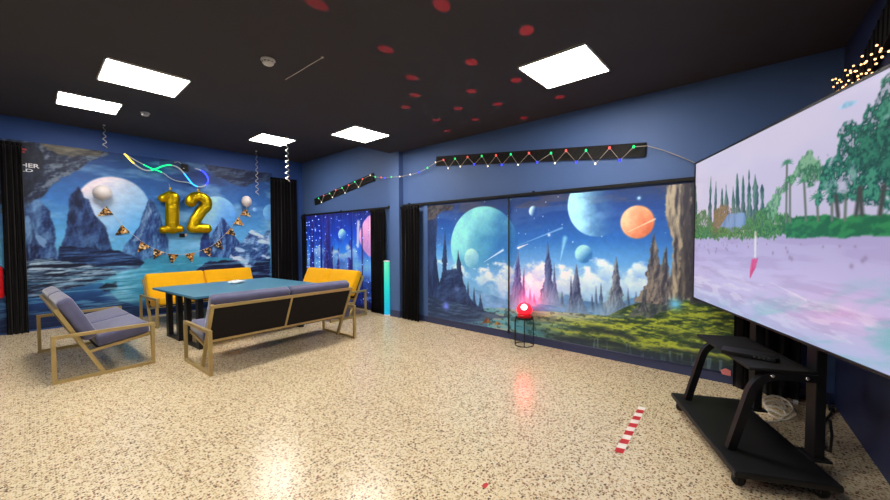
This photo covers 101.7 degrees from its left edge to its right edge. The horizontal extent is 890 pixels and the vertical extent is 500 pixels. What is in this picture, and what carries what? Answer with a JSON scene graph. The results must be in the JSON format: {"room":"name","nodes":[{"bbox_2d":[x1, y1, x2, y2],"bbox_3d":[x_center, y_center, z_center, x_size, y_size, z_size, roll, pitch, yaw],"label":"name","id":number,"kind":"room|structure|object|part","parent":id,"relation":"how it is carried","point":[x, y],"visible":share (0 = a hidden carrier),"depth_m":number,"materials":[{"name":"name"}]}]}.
{"room":"party room","nodes":[
{"label":"party room","id":0,"kind":"room"},
{"bbox_2d":[0,114,302,334],"bbox_3d":[-6.075,-0.389,6.032,0.200,3.250,7.976,1,2,41],"label":"wall","id":1,"kind":"structure","parent":0,"point":[11,127],"depth_m":6.56,"materials":[{"name":"blue paint"}]},
{"bbox_2d":[0,266,3,297],"bbox_3d":[-6.535,0.394,5.232,0.192,0.619,0.211,1,2,41],"label":"fire extinguisher","id":2,"kind":"object","parent":1,"relation":"attached to","point":[1,268],"visible":1,"depth_m":5.26,"materials":[{"name":"red metal"}]},
{"bbox_2d":[0,140,28,334],"bbox_3d":[-6.389,-0.172,5.382,0.087,2.850,0.215,1,2,41],"label":"drape","id":3,"kind":"object","parent":1,"relation":"hanging from","point":[11,162],"visible":1,"depth_m":5.38,"materials":[{"name":"black fabric"}]},
{"bbox_2d":[0,138,271,332],"bbox_3d":[-5.253,-0.259,6.808,0.014,2.875,4.000,1,2,41],"label":"wall mural","id":4,"kind":"object","parent":1,"relation":"attached to","point":[72,249],"visible":0.77,"depth_m":6.31},
{"bbox_2d":[92,185,111,201],"bbox_3d":[-5.721,-0.945,6.057,0.244,0.271,0.244,1,2,41],"label":"balloon","id":5,"kind":"object","parent":4,"relation":"attached to","point":[101,192],"visible":1,"depth_m":5.99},
{"bbox_2d":[123,153,208,186],"bbox_3d":[-5.165,-1.462,6.794,0.072,0.474,1.277,1,2,41],"label":"light strip","id":6,"kind":"object","parent":4,"relation":"attached to","point":[126,155],"visible":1,"depth_m":6.76,"materials":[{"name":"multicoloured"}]},
{"bbox_2d":[158,185,183,233],"bbox_3d":[-5.136,-0.778,6.798,0.173,0.950,0.400,1,2,41],"label":"balloon","id":7,"kind":"object","parent":4,"relation":"attached to","point":[171,199],"visible":1,"depth_m":6.74,"materials":[{"name":"gold metal"}]},
{"bbox_2d":[98,202,250,263],"bbox_3d":[-5.038,-0.314,7.012,0.007,1.151,2.433,1,2,41],"label":"pennant bunting","id":8,"kind":"object","parent":4,"relation":"hanging from","point":[122,230],"visible":1,"depth_m":6.86,"materials":[{"name":"multicoloured paper"}]},
{"bbox_2d":[174,162,188,170],"bbox_3d":[-5.055,-1.607,6.953,0.054,0.169,0.222,1,2,41],"label":"controller","id":9,"kind":"object","parent":4,"relation":"attached to","point":[184,167],"visible":1,"depth_m":6.97,"materials":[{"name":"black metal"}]},
{"bbox_2d":[185,187,211,232],"bbox_3d":[-4.841,-0.803,7.133,0.166,0.944,0.466,1,2,41],"label":"balloon","id":10,"kind":"object","parent":4,"relation":"attached to","point":[194,225],"visible":1,"depth_m":7.08,"materials":[{"name":"gold metal"}]},
{"bbox_2d":[241,196,251,207],"bbox_3d":[-4.250,-1.030,7.764,0.200,0.258,0.200,1,2,41],"label":"balloon","id":11,"kind":"object","parent":4,"relation":"attached to","point":[246,201],"visible":1,"depth_m":7.70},
{"bbox_2d":[270,177,298,280],"bbox_3d":[-3.720,-0.253,8.424,0.090,2.800,0.610,1,2,41],"label":"drape","id":12,"kind":"object","parent":1,"relation":"hanging from","point":[283,193],"visible":0.8,"depth_m":8.41,"materials":[{"name":"black fabric"}]},
{"bbox_2d":[0,0,875,162],"bbox_3d":[-2.439,-1.873,2.857,9.800,0.515,7.976,1,2,41],"label":"ceiling","id":13,"kind":"structure","parent":0,"point":[419,73],"depth_m":3.03,"materials":[{"name":"black paint"}]},
{"bbox_2d":[55,90,122,114],"bbox_3d":[-4.801,-1.976,4.894,0.610,0.016,0.610,1,2,41],"label":"recessed light","id":14,"kind":"object","parent":13,"relation":"in","point":[62,97],"visible":1,"depth_m":4.87,"materials":[{"name":"white plastic"}]},
{"bbox_2d":[102,125,106,147],"bbox_3d":[-5.480,-1.829,5.836,0.060,0.368,0.061,1,2,41],"label":"ribbon","id":15,"kind":"object","parent":13,"relation":"hanging from","point":[103,125],"visible":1,"depth_m":5.83,"materials":[{"name":"silver metal"}]},
{"bbox_2d":[96,56,191,97],"bbox_3d":[-2.865,-1.624,3.455,0.610,0.016,0.610,1,2,41],"label":"recessed light","id":16,"kind":"object","parent":13,"relation":"in","point":[112,70],"visible":1,"depth_m":3.42,"materials":[{"name":"white plastic"}]},
{"bbox_2d":[140,111,149,116],"bbox_3d":[-4.361,-1.973,5.274,0.116,0.050,0.116,1,2,41],"label":"smoke detector","id":17,"kind":"object","parent":13,"relation":"attached to","point":[143,113],"visible":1,"depth_m":5.25,"materials":[{"name":"white plastic"}]},
{"bbox_2d":[255,151,258,194],"bbox_3d":[-3.944,-1.610,7.596,0.070,0.928,0.073,1,2,41],"label":"ribbon","id":18,"kind":"object","parent":13,"relation":"hanging from","point":[256,151],"visible":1,"depth_m":7.59,"materials":[{"name":"silver metal"}]},
{"bbox_2d":[260,56,274,66],"bbox_3d":[-1.510,-1.601,3.095,0.116,0.050,0.116,1,2,41],"label":"smoke detector","id":19,"kind":"object","parent":13,"relation":"attached to","point":[267,61],"visible":1,"depth_m":3.06,"materials":[{"name":"white plastic"}]},
{"bbox_2d":[248,133,295,145],"bbox_3d":[-3.202,-2.039,6.717,0.610,0.016,0.610,1,2,41],"label":"recessed light","id":20,"kind":"object","parent":13,"relation":"in","point":[262,137],"visible":1,"depth_m":6.68,"materials":[{"name":"white plastic"}]},
{"bbox_2d":[285,137,289,181],"bbox_3d":[-2.864,-1.643,6.581,0.080,0.809,0.081,1,2,41],"label":"ribbon","id":21,"kind":"object","parent":13,"relation":"hanging from","point":[286,137],"visible":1,"depth_m":6.58,"materials":[{"name":"silver metal"}]},
{"bbox_2d":[285,56,323,79],"bbox_3d":[-1.276,-1.628,3.265,0.660,0.009,0.016,1,2,41],"label":"wire","id":22,"kind":"object","parent":13,"relation":"attached to","point":[322,57],"visible":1,"depth_m":3.22,"materials":[{"name":"black metal"}]},
{"bbox_2d":[331,125,389,142],"bbox_3d":[-1.237,-1.688,5.311,0.610,0.016,0.610,1,2,41],"label":"recessed light","id":23,"kind":"object","parent":13,"relation":"in","point":[356,133],"visible":1,"depth_m":5.29,"materials":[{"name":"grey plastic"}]},
{"bbox_2d":[517,42,610,88],"bbox_3d":[1.076,-1.634,3.271,0.610,0.016,0.610,1,2,41],"label":"recessed light","id":24,"kind":"object","parent":13,"relation":"in","point":[578,62],"visible":1,"depth_m":3.24,"materials":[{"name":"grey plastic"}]},
{"bbox_2d":[0,307,889,499],"bbox_3d":[-2.393,1.367,2.996,9.800,0.100,7.976,1,2,41],"label":"floor","id":25,"kind":"structure","parent":0,"point":[401,409],"depth_m":2.70,"materials":[{"name":"stone"}]},
{"bbox_2d":[36,286,155,384],"bbox_3d":[-4.188,0.872,4.312,1.660,0.827,0.800,1,2,38],"label":"armchair","id":26,"kind":"object","parent":25,"relation":"on","point":[106,327],"visible":1,"depth_m":3.88,"materials":[{"name":"grey fabric"}]},
{"bbox_2d":[42,286,61,300],"bbox_3d":[-4.622,0.686,4.387,0.774,0.457,0.293,1,2,38],"label":"cushion","id":27,"kind":"object","parent":26,"relation":"on","point":[50,290],"depth_m":4.24,"materials":[{"name":"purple fabric"}]},
{"bbox_3d":[-4.349,0.782,4.106,1.556,0.429,0.220,1,2,38],"label":"frame","id":28,"kind":"part","parent":26,"relation":"part of","materials":[{"name":"beige wood"}]},
{"bbox_2d":[49,292,96,339],"bbox_3d":[-4.011,0.698,3.902,0.774,0.457,0.293,1,2,38],"label":"cushion","id":29,"kind":"object","parent":26,"relation":"on","point":[64,307],"depth_m":3.65,"materials":[{"name":"purple fabric"}]},
{"bbox_3d":[-3.697,0.936,3.680,0.034,0.733,0.367,1,2,38],"label":"post","id":30,"kind":"part","parent":26,"relation":"part of","materials":[{"name":"beige wood"}]},
{"bbox_2d":[85,307,129,323],"bbox_3d":[-4.403,0.894,4.668,0.774,0.194,0.452,1,2,38],"label":"seat cushion","id":31,"kind":"object","parent":26,"relation":"on","point":[101,314],"depth_m":4.65,"materials":[{"name":"purple fabric"}]},
{"bbox_3d":[-4.090,0.974,4.438,1.536,0.094,0.445,1,2,38],"label":"seat","id":32,"kind":"part","parent":26,"relation":"part of","materials":[{"name":"grey fabric"}]},
{"bbox_3d":[-4.115,0.986,4.406,1.559,0.117,0.511,1,2,38],"label":"seat frame","id":33,"kind":"part","parent":26,"relation":"part of","materials":[{"name":"brown wood"}]},
{"bbox_2d":[91,314,148,345],"bbox_3d":[-3.792,0.907,4.183,0.774,0.194,0.452,1,2,38],"label":"seat cushion","id":34,"kind":"object","parent":26,"relation":"on","point":[112,338],"depth_m":4.02,"materials":[{"name":"purple fabric"}]},
{"bbox_2d":[139,267,252,328],"bbox_3d":[-4.338,0.798,6.694,0.800,0.827,1.860,1,2,35],"label":"sofa","id":35,"kind":"object","parent":25,"relation":"on","point":[156,299],"visible":0.39,"depth_m":6.35,"materials":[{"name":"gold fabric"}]},
{"bbox_3d":[-5.001,0.866,6.090,0.367,0.733,0.034,1,2,35],"label":"post","id":36,"kind":"part","parent":35,"relation":"part of","materials":[{"name":"brown wood"}]},
{"bbox_2d":[144,270,204,300],"bbox_3d":[-4.761,0.622,6.448,0.293,0.457,0.874,1,2,35],"label":"cushion","id":37,"kind":"object","parent":35,"relation":"on","point":[153,280],"depth_m":6.31,"materials":[{"name":"yellow fabric"}]},
{"bbox_3d":[-4.244,0.917,6.631,0.511,0.117,1.759,1,2,35],"label":"seat frame","id":38,"kind":"part","parent":35,"relation":"part of","materials":[{"name":"brown wood"}]},
{"bbox_2d":[150,296,207,306],"bbox_3d":[-4.475,0.845,6.253,0.452,0.194,0.874,1,2,35],"label":"seat cushion","id":39,"kind":"object","parent":35,"relation":"on","point":[161,300],"depth_m":5.93,"materials":[{"name":"yellow fabric"}]},
{"bbox_2d":[203,267,252,282],"bbox_3d":[-4.253,0.598,7.167,0.293,0.457,0.874,1,2,35],"label":"cushion","id":40,"kind":"object","parent":35,"relation":"on","point":[216,275],"depth_m":7.10,"materials":[{"name":"yellow fabric"}]},
{"bbox_2d":[153,277,312,349],"bbox_3d":[-3.142,0.888,5.528,1.510,0.705,1.700,1,2,36],"label":"table","id":41,"kind":"object","parent":25,"relation":"on","point":[197,292],"visible":0.75,"depth_m":5.08,"materials":[{"name":"teal laminate"}]},
{"bbox_2d":[228,280,244,283],"bbox_3d":[-3.305,0.500,5.736,0.200,0.058,0.250,1,2,41],"label":"crumpled napkin","id":42,"kind":"object","parent":41,"relation":"on","point":[232,281],"visible":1,"depth_m":5.69,"materials":[{"name":"white paper"}]},
{"bbox_2d":[183,280,355,376],"bbox_3d":[-2.136,0.853,4.645,0.790,0.827,1.830,1,2,39],"label":"sofa","id":43,"kind":"object","parent":25,"relation":"on","point":[231,315],"visible":1,"depth_m":4.24,"materials":[{"name":"fabric"}]},
{"bbox_2d":[190,318,205,340],"bbox_3d":[-2.517,0.895,4.397,0.447,0.194,0.859,1,2,39],"label":"seat cushion","id":44,"kind":"object","parent":43,"relation":"on","point":[199,335],"depth_m":4.09,"materials":[{"name":"purple fabric"}]},
{"bbox_3d":[-2.527,0.926,3.854,0.367,0.733,0.034,1,2,39],"label":"post","id":45,"kind":"part","parent":43,"relation":"part of","materials":[{"name":"beige wood"}]},
{"bbox_2d":[204,286,289,327],"bbox_3d":[-2.247,0.683,4.173,0.293,0.457,0.859,1,2,39],"label":"cushion","id":46,"kind":"object","parent":43,"relation":"on","point":[268,307],"depth_m":4.08,"materials":[{"name":"purple fabric"}]},
{"bbox_3d":[-2.208,0.771,4.146,0.198,0.377,0.838,1,2,39],"label":"panel","id":47,"kind":"part","parent":43,"relation":"part of","materials":[{"name":"black fabric"}]},
{"bbox_3d":[-2.224,0.969,4.719,0.506,0.117,1.729,1,2,39],"label":"seat frame","id":48,"kind":"part","parent":43,"relation":"part of","materials":[{"name":"wood"}]},
{"bbox_3d":[-2.256,0.957,4.744,0.440,0.094,1.706,1,2,39],"label":"seat","id":49,"kind":"part","parent":43,"relation":"part of","materials":[{"name":"fabric"}]},
{"bbox_3d":[-1.935,0.761,4.480,0.220,0.429,1.726,1,2,39],"label":"frame","id":50,"kind":"part","parent":43,"relation":"part of","materials":[{"name":"wood"}]},
{"bbox_3d":[-1.668,0.748,4.818,0.198,0.377,0.838,1,2,39],"label":"panel","id":51,"kind":"part","parent":43,"relation":"part of","materials":[{"name":"black fabric"}]},
{"bbox_2d":[289,280,348,294],"bbox_3d":[-1.706,0.660,4.847,0.293,0.457,0.859,1,2,39],"label":"cushion","id":52,"kind":"object","parent":43,"relation":"on","point":[341,287],"depth_m":4.75,"materials":[{"name":"purple fabric"}]},
{"bbox_3d":[-1.447,0.880,5.199,0.367,0.733,0.034,1,2,39],"label":"post","id":53,"kind":"part","parent":43,"relation":"part of","materials":[{"name":"brown wood"}]},
{"bbox_2d":[303,267,366,322],"bbox_3d":[-2.346,0.785,6.843,1.640,0.827,0.800,1,2,35],"label":"sofa","id":54,"kind":"object","parent":25,"relation":"on","point":[315,275],"visible":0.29,"depth_m":6.70,"materials":[{"name":"yellow fabric"}]},
{"bbox_2d":[303,267,331,282],"bbox_3d":[-2.543,0.589,7.227,0.764,0.457,0.293,1,2,35],"label":"cushion","id":55,"kind":"object","parent":54,"relation":"on","point":[315,275],"depth_m":7.16,"materials":[{"name":"yellow fabric"}]},
{"bbox_2d":[327,269,361,295],"bbox_3d":[-1.914,0.600,6.783,0.764,0.457,0.293,1,2,35],"label":"cushion","id":56,"kind":"object","parent":54,"relation":"on","point":[354,277],"depth_m":6.66,"materials":[{"name":"yellow fabric"}]},
{"bbox_3d":[-1.609,0.838,6.557,0.034,0.733,0.367,1,2,35],"label":"post","id":57,"kind":"part","parent":54,"relation":"part of","materials":[{"name":"beige wood"}]},
{"bbox_2d":[384,260,389,315],"bbox_3d":[-1.056,0.695,6.606,0.130,1.008,0.130,1,2,41],"label":"lamp","id":58,"kind":"object","parent":25,"relation":"on","point":[386,262],"visible":0.98,"depth_m":6.56,"materials":[{"name":"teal plastic"}]},
{"bbox_2d":[515,316,533,347],"bbox_3d":[1.041,1.065,4.759,0.248,0.365,0.248,1,2,41],"label":"stool","id":59,"kind":"object","parent":25,"relation":"on","point":[516,317],"visible":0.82,"depth_m":4.71,"materials":[{"name":"black metal"}]},
{"bbox_2d":[514,302,531,339],"bbox_3d":[0.999,0.962,4.789,0.301,0.551,0.202,1,2,41],"label":"lamp","id":60,"kind":"object","parent":59,"relation":"on","point":[524,310],"visible":1,"depth_m":4.68,"materials":[{"name":"red plastic"}]},
{"bbox_2d":[615,406,645,452],"bbox_3d":[1.383,1.310,2.684,0.052,0.002,0.810,1,2,38],"label":"tape","id":61,"kind":"object","parent":25,"relation":"on","point":[622,444],"visible":1,"depth_m":2.63,"materials":[{"name":"plastic"}]},
{"bbox_2d":[671,322,843,498],"bbox_3d":[2.003,0.399,2.405,0.560,1.836,1.070,0,2,16],"label":"stand","id":62,"kind":"object","parent":25,"relation":"on","point":[748,446],"visible":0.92,"depth_m":2.16,"materials":[{"name":"black metal"}]},
{"bbox_2d":[697,334,817,374],"bbox_3d":[2.070,0.694,2.484,0.330,0.018,0.780,0,2,16],"label":"shelf","id":63,"kind":"object","parent":62,"relation":"attached to","point":[783,365],"depth_m":2.27,"materials":[{"name":"black metal"}]},
{"bbox_3d":[1.968,1.219,2.441,0.480,0.036,1.070,0,2,16],"label":"plate","id":64,"kind":"part","parent":62,"relation":"part of","materials":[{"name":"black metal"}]},
{"bbox_2d":[692,64,889,378],"bbox_3d":[2.113,-0.145,2.351,0.105,1.285,2.280,0,2,16],"label":"television","id":65,"kind":"object","parent":62,"relation":"attached to","point":[791,231],"visible":1,"depth_m":1.92,"materials":[{"name":"lit display screen showing an image"},{"name":"black plastic"}]},
{"bbox_2d":[762,395,797,422],"bbox_3d":[2.690,1.271,2.908,0.233,0.059,0.619,1,2,41],"label":"cable","id":66,"kind":"object","parent":25,"relation":"on","point":[784,408],"visible":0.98,"depth_m":2.90,"materials":[{"name":"white plastic"}]},
{"bbox_2d":[825,405,834,452],"bbox_3d":[2.714,1.158,2.582,1.156,0.303,0.082,-2,2,-42],"label":"power cable","id":67,"kind":"object","parent":25,"relation":"on","point":[831,408],"visible":0.72,"depth_m":2.24,"materials":[{"name":"black rubber"}]},
{"bbox_2d":[302,47,844,404],"bbox_3d":[0.205,-0.406,5.762,9.900,3.250,0.200,1,2,41],"label":"wall","id":68,"kind":"structure","parent":0,"point":[693,122],"depth_m":4.21,"materials":[{"name":"blue paint"}]},
{"bbox_2d":[314,173,374,204],"bbox_3d":[-2.189,-1.257,7.681,2.222,0.476,0.028,1,2,41],"label":"board","id":69,"kind":"object","parent":68,"relation":"attached to","point":[369,179],"visible":0.92,"depth_m":7.57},
{"bbox_2d":[301,206,389,215],"bbox_3d":[-2.212,-0.816,7.705,3.330,0.052,0.045,1,2,41],"label":"rail","id":70,"kind":"object","parent":68,"relation":"attached to","point":[388,207],"visible":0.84,"depth_m":7.50,"materials":[{"name":"metal"}]},
{"bbox_2d":[301,216,305,280],"bbox_3d":[-3.363,0.169,8.640,0.180,1.940,0.048,1,2,41],"label":"drape","id":71,"kind":"object","parent":70,"relation":"hanging from","point":[303,223],"visible":0.73,"depth_m":8.60,"materials":[{"name":"black fabric"}]},
{"bbox_2d":[306,211,368,301],"bbox_3d":[-2.363,0.110,7.770,2.390,1.754,0.046,1,2,41],"label":"string lights","id":72,"kind":"object","parent":70,"relation":"hanging from","point":[366,211],"visible":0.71,"depth_m":7.83,"materials":[{"name":"white plastic"}]},
{"bbox_2d":[305,211,370,307],"bbox_3d":[-2.390,0.159,7.869,2.640,1.890,0.034,1,2,41],"label":"curtain","id":73,"kind":"object","parent":70,"relation":"hanging from","point":[344,248],"visible":0.61,"depth_m":7.63,"materials":[{"name":"fabric"}]},
{"bbox_2d":[370,209,384,314],"bbox_3d":[-1.268,0.213,6.814,0.420,1.950,0.090,1,2,41],"label":"drape","id":74,"kind":"object","parent":70,"relation":"hanging from","point":[377,216],"visible":0.98,"depth_m":6.78,"materials":[{"name":"black fabric"}]},
{"bbox_2d":[318,175,391,202],"bbox_3d":[-1.853,-1.222,7.274,2.482,0.389,0.082,1,2,41],"label":"string lights","id":75,"kind":"object","parent":68,"relation":"attached to","point":[369,175],"depth_m":7.25,"materials":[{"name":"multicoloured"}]},
{"bbox_2d":[356,305,370,309],"bbox_3d":[-2.304,1.114,7.871,2.900,0.100,0.018,1,2,41],"label":"baseboard","id":76,"kind":"structure","parent":68,"relation":"attached to","point":[357,306],"depth_m":7.30,"materials":[{"name":"blue paint"}]},
{"bbox_2d":[389,151,402,310],"bbox_3d":[-0.867,-0.267,6.508,0.250,2.935,0.100,1,2,41],"label":"trim","id":77,"kind":"structure","parent":68,"relation":"attached to","point":[395,158],"depth_m":6.45,"materials":[{"name":"blue paint"}]},
{"bbox_2d":[390,309,401,317],"bbox_3d":[-0.864,1.140,6.548,0.268,0.120,0.110,1,2,41],"label":"baseboard","id":78,"kind":"structure","parent":68,"relation":"attached to","point":[394,313],"depth_m":6.49,"materials":[{"name":"blue paint"}]},
{"bbox_2d":[424,205,427,315],"bbox_3d":[-0.310,0.182,6.085,0.075,1.860,0.024,1,2,41],"label":"trim","id":79,"kind":"structure","parent":68,"relation":"attached to","point":[425,206],"depth_m":6.08,"materials":[{"name":"blue paint"}]},
{"bbox_2d":[398,156,467,176],"bbox_3d":[-0.212,-1.330,5.831,1.513,0.152,0.082,1,2,41],"label":"string lights","id":80,"kind":"object","parent":68,"relation":"attached to","point":[467,156],"depth_m":5.80,"materials":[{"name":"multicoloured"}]},
{"bbox_2d":[427,199,507,331],"bbox_3d":[0.296,0.208,5.541,1.560,1.854,0.018,1,2,41],"label":"wall mural","id":81,"kind":"object","parent":68,"relation":"attached to","point":[468,242],"visible":1,"depth_m":5.47,"materials":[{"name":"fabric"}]},
{"bbox_2d":[478,154,502,166],"bbox_3d":[0.656,-1.244,5.073,0.400,0.186,0.082,1,2,41],"label":"string lights","id":82,"kind":"object","parent":68,"relation":"attached to","point":[495,154],"depth_m":5.13,"materials":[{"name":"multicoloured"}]},
{"bbox_2d":[436,142,646,165],"bbox_3d":[1.006,-1.254,4.878,3.055,0.458,0.028,1,2,41],"label":"board","id":83,"kind":"object","parent":68,"relation":"attached to","point":[620,150],"visible":0.96,"depth_m":4.57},
{"bbox_2d":[402,177,693,205],"bbox_3d":[1.157,-0.747,4.752,5.050,0.052,0.045,1,2,41],"label":"rail","id":84,"kind":"object","parent":68,"relation":"attached to","point":[685,178],"visible":0.62,"depth_m":4.41,"materials":[{"name":"black metal"}]},
{"bbox_2d":[400,205,419,321],"bbox_3d":[-0.603,0.223,6.230,0.450,1.960,0.090,1,2,41],"label":"drape","id":85,"kind":"object","parent":84,"relation":"hanging from","point":[410,231],"visible":1,"depth_m":6.21,"materials":[{"name":"black fabric"}]},
{"bbox_2d":[507,198,508,333],"bbox_3d":[0.877,0.221,5.008,0.028,1.880,0.030,1,2,41],"label":"blind cord","id":86,"kind":"object","parent":84,"relation":"hanging from","point":[508,198],"visible":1,"depth_m":5.01,"materials":[{"name":"plastic"}]},
{"bbox_3d":[0.878,0.210,5.009,0.016,1.860,0.020,1,2,41],"label":"cord","id":87,"kind":"part","parent":86,"relation":"part of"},
{"bbox_2d":[733,315,801,401],"bbox_3d":[2.855,0.303,3.213,0.450,1.960,0.078,1,2,41],"label":"drape","id":88,"kind":"object","parent":84,"relation":"hanging from","point":[785,346],"visible":0.12,"depth_m":3.19,"materials":[{"name":"black fabric"}]},
{"bbox_2d":[720,368,730,375],"bbox_3d":[2.651,1.151,3.426,0.079,0.064,0.012,1,2,41],"label":"paper scrap","id":89,"kind":"object","parent":88,"relation":"attached to","point":[725,371],"visible":1,"depth_m":3.42,"materials":[{"name":"paper"}]},
{"bbox_2d":[535,152,560,163],"bbox_3d":[1.297,-1.129,4.514,0.329,0.143,0.082,1,2,41],"label":"string lights","id":90,"kind":"object","parent":68,"relation":"attached to","point":[550,152],"depth_m":4.52,"materials":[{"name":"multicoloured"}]},
{"bbox_2d":[509,183,733,375],"bbox_3d":[1.830,0.244,4.197,2.491,1.854,0.018,1,2,41],"label":"wall mural","id":91,"kind":"object","parent":68,"relation":"attached to","point":[607,270],"visible":0.89,"depth_m":4.10,"materials":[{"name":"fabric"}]},
{"bbox_2d":[419,314,830,404],"bbox_3d":[1.380,1.200,4.642,4.900,0.100,0.018,1,2,41],"label":"baseboard","id":92,"kind":"structure","parent":68,"relation":"attached to","point":[709,375],"depth_m":4.23,"materials":[{"name":"blue paint"}]},
{"bbox_2d":[629,145,694,162],"bbox_3d":[2.215,-0.977,3.714,0.579,0.255,0.082,1,2,41],"label":"string lights","id":93,"kind":"object","parent":68,"relation":"attached to","point":[633,146],"depth_m":3.74,"materials":[{"name":"green"}]},
{"bbox_2d":[834,0,889,484],"bbox_3d":[0.998,-0.224,-0.167,0.199,3.250,7.913,1,2,37],"label":"wall","id":94,"kind":"structure","parent":0,"point":[861,396],"depth_m":2.42,"materials":[{"name":"blue paint"}]},
{"bbox_2d":[853,0,889,81],"bbox_3d":[2.624,-1.304,2.175,0.028,0.560,1.170,1,2,37],"label":"board","id":95,"kind":"object","parent":94,"relation":"attached to","point":[880,36],"visible":0.69,"depth_m":2.21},
{"bbox_2d":[832,44,889,91],"bbox_3d":[2.789,-1.222,2.465,0.028,0.281,1.179,1,2,37],"label":"fairy lights","id":96,"kind":"object","parent":95,"relation":"attached to","point":[876,45],"visible":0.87,"depth_m":2.38,"materials":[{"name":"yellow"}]}
]}

